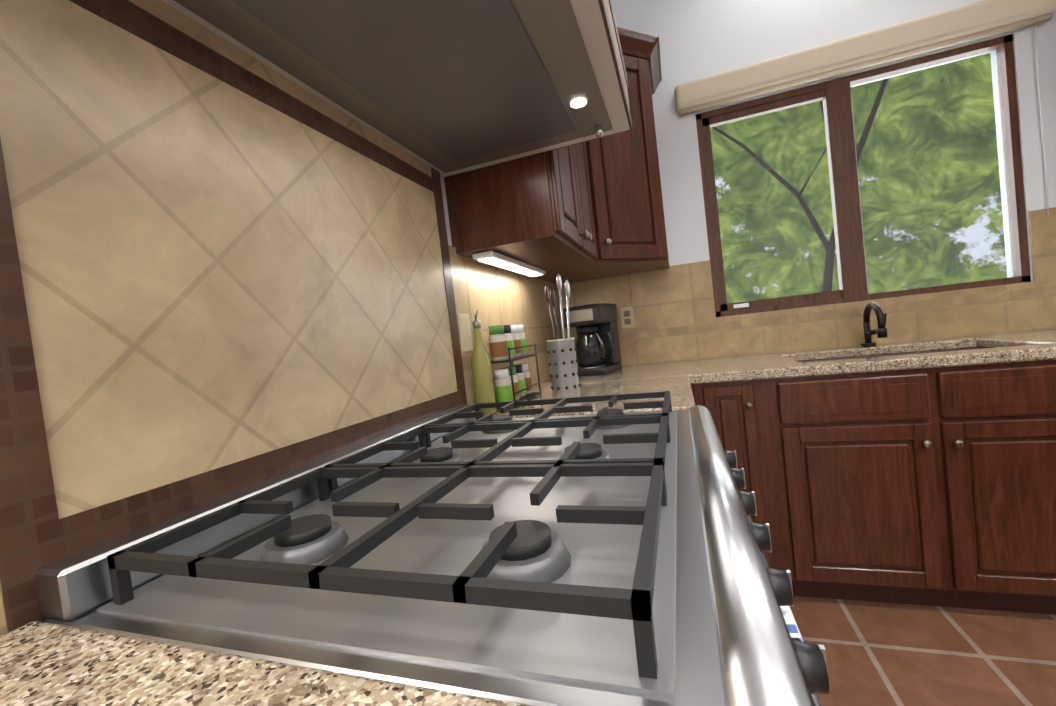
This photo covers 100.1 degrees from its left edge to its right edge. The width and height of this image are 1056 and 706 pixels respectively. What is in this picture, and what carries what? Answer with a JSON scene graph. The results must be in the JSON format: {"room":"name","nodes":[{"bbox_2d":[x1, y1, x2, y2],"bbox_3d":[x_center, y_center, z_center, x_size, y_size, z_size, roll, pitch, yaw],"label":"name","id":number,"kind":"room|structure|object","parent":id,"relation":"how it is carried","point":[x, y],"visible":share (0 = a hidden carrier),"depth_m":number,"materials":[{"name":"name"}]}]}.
{"room":"kitchen","nodes":[
{"label":"kitchen","id":0,"kind":"room"},
{"bbox_2d":[0,621,530,705],"bbox_3d":[-0.239,0.702,-0.028,0.668,0.910,0.775,-6,2,19],"label":"countertop","id":1,"kind":"structure","parent":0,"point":[46,664],"depth_m":0.32,"materials":[{"name":"beige stone"}]},
{"bbox_2d":[440,176,451,245],"bbox_3d":[-0.910,-0.337,-0.389,0.150,3.150,6.500,-6,2,19],"label":"wall","id":2,"kind":"structure","parent":0,"point":[446,211],"depth_m":1.33,"materials":[{"name":"white paint"}]},
{"bbox_2d":[0,0,564,635],"bbox_3d":[-0.313,-0.160,1.035,0.012,0.755,3.148,-6,2,19],"label":"tile backsplash","id":3,"kind":"structure","parent":2,"relation":"attached to","point":[226,268],"depth_m":0.59,"materials":[{"name":"tile"}]},
{"bbox_2d":[457,314,472,351],"bbox_3d":[-0.193,-0.061,1.347,0.009,0.116,0.072,-6,2,19],"label":"electrical outlet","id":4,"kind":"object","parent":3,"relation":"attached to","point":[465,332],"visible":1,"depth_m":1.34,"materials":[{"name":"beige plastic"}]},
{"bbox_2d":[162,0,632,177],"bbox_3d":[-0.243,-1.256,0.720,0.559,1.548,1.052,-6,2,19],"label":"range hood","id":5,"kind":"object","parent":2,"relation":"attached to","point":[446,88],"visible":1,"depth_m":0.79,"materials":[{"name":"beige metal"}]},
{"bbox_2d":[444,138,615,278],"bbox_3d":[0.009,-0.823,1.586,0.387,0.970,0.685,-6,2,19],"label":"upper cabinet","id":6,"kind":"object","parent":2,"relation":"attached to","point":[588,210],"depth_m":1.32,"materials":[{"name":"brown wood"}]},
{"bbox_2d":[472,250,545,276],"bbox_3d":[-0.048,-0.316,1.612,0.070,0.021,0.570,-6,2,19],"label":"under-cabinet light","id":7,"kind":"object","parent":6,"relation":"attached to","point":[494,258],"visible":1,"depth_m":1.49,"materials":[{"name":"white plastic"}]},
{"bbox_2d":[541,27,669,283],"bbox_3d":[0.294,-0.873,2.084,0.610,0.970,0.680,-6,2,19],"label":"upper cabinet","id":8,"kind":"object","parent":2,"relation":"attached to","point":[633,199],"depth_m":1.93,"materials":[{"name":"brown wood"}]},
{"bbox_2d":[612,0,1055,302],"bbox_3d":[2.676,-0.821,1.725,5.320,3.150,0.150,-6,2,19],"label":"wall","id":9,"kind":"structure","parent":0,"point":[699,39],"depth_m":2.12,"materials":[{"name":"white paint"}]},
{"bbox_2d":[561,207,1055,367],"bbox_3d":[1.601,-0.288,2.039,2.965,0.505,0.012,-6,2,19],"label":"tile backsplash","id":10,"kind":"structure","parent":9,"relation":"attached to","point":[676,319],"depth_m":2.15,"materials":[{"name":"tile"}]},
{"bbox_2d":[620,306,634,328],"bbox_3d":[0.538,-0.191,2.395,0.072,0.116,0.009,-6,2,19],"label":"electrical outlet","id":11,"kind":"object","parent":10,"relation":"attached to","point":[627,317],"visible":1,"depth_m":2.39,"materials":[{"name":"beige plastic"}]},
{"bbox_2d":[695,34,1030,316],"bbox_3d":[1.499,-0.757,2.084,1.242,1.033,0.054,-6,2,19],"label":"window","id":12,"kind":"structure","parent":9,"relation":"in","point":[834,95],"depth_m":2.06,"materials":[{"name":"brown wood"}]},
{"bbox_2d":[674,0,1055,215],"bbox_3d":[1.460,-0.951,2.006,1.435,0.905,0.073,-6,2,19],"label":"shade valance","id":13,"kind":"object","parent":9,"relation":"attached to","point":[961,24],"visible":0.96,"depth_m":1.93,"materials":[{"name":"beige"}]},
{"bbox_2d":[790,596,1055,705],"bbox_3d":[1.825,1.019,-1.291,5.620,0.100,6.650,-6,2,19],"label":"floor","id":14,"kind":"structure","parent":0,"point":[886,654],"depth_m":1.38,"materials":[{"name":"orange tile"}]},
{"bbox_2d":[35,391,829,705],"bbox_3d":[0.063,0.617,0.754,0.746,0.957,0.906,-6,2,19],"label":"range","id":15,"kind":"object","parent":14,"relation":"on","point":[607,557],"visible":1,"depth_m":0.41,"materials":[{"name":"silver metal"}]},
{"bbox_2d":[692,385,699,405],"bbox_3d":[0.269,0.610,1.519,0.638,0.870,0.665,-6,2,19],"label":"base cabinet","id":16,"kind":"object","parent":14,"relation":"on","point":[693,386],"depth_m":1.73,"materials":[{"name":"brown wood"}]},
{"bbox_2d":[692,377,787,570],"bbox_3d":[0.890,0.523,1.994,0.285,0.870,0.639,-6,2,19],"label":"base cabinet","id":17,"kind":"object","parent":14,"relation":"on","point":[740,408],"depth_m":1.67,"materials":[{"name":"brown wood"}]},
{"bbox_2d":[492,373,695,417],"bbox_3d":[0.222,0.157,1.500,0.631,0.038,0.661,-6,2,19],"label":"countertop","id":18,"kind":"structure","parent":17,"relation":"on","point":[680,388],"depth_m":1.46,"materials":[{"name":"beige stone"}]},
{"bbox_2d":[471,310,496,415],"bbox_3d":[-0.140,0.029,1.319,0.060,0.312,0.058,-6,2,19],"label":"oil bottle","id":19,"kind":"object","parent":18,"relation":"on","point":[482,376],"visible":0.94,"depth_m":1.30,"materials":[{"name":"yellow glass"}]},
{"bbox_2d":[489,324,540,407],"bbox_3d":[-0.055,0.037,1.514,0.103,0.263,0.272,-6,2,19],"label":"spice rack","id":20,"kind":"object","parent":18,"relation":"on","point":[508,343],"visible":0.96,"depth_m":1.46,"materials":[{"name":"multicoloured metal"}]},
{"bbox_2d":[545,274,580,397],"bbox_3d":[0.106,-0.054,1.458,0.101,0.411,0.112,-6,2,19],"label":"utensil crock","id":21,"kind":"object","parent":18,"relation":"on","point":[564,371],"visible":1,"depth_m":1.43,"materials":[{"name":"silver metal"}]},
{"bbox_2d":[768,357,1055,614],"bbox_3d":[1.477,0.462,1.792,0.963,0.870,0.639,-6,2,19],"label":"base cabinet","id":22,"kind":"object","parent":14,"relation":"on","point":[922,472],"depth_m":1.51,"materials":[{"name":"brown wood"}]},
{"bbox_2d":[540,329,1055,384],"bbox_3d":[1.527,-0.001,1.738,2.964,0.038,0.644,-6,2,19],"label":"countertop","id":23,"kind":"structure","parent":22,"relation":"on","point":[1041,343],"depth_m":1.72,"materials":[{"name":"beige stone"}]},
{"bbox_2d":[560,303,621,375],"bbox_3d":[0.318,-0.066,2.190,0.253,0.335,0.267,-6,2,19],"label":"coffee maker","id":24,"kind":"object","parent":23,"relation":"on","point":[597,344],"visible":0.92,"depth_m":2.11,"materials":[{"name":"black plastic"}]},
{"bbox_2d":[861,302,887,346],"bbox_3d":[1.527,-0.126,1.921,0.104,0.197,0.195,-6,2,19],"label":"faucet","id":25,"kind":"object","parent":23,"relation":"on","point":[880,331],"visible":1,"depth_m":1.96,"materials":[{"name":"brown metal"}]},
{"bbox_2d":[796,345,987,360],"bbox_3d":[1.467,0.125,1.760,0.740,0.224,0.404,-6,2,19],"label":"sink","id":26,"kind":"object","parent":23,"relation":"in","point":[935,348],"depth_m":1.91,"materials":[{"name":"silver metal"}]},
{"label":"outside","id":27,"kind":"structure","parent":0,"visible":0},
{"bbox_2d":[711,78,888,291],"bbox_3d":[3.671,-1.411,5.974,2.729,5.806,0.144,-6,2,19],"label":"branch","id":28,"kind":"object","parent":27,"point":[828,256],"depth_m":5.82,"materials":[{"name":"black plant"}]},
{"bbox_2d":[710,53,1006,303],"bbox_3d":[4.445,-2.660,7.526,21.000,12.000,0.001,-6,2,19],"label":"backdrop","id":29,"kind":"structure","parent":27,"point":[757,180],"depth_m":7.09,"materials":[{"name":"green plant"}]}
]}

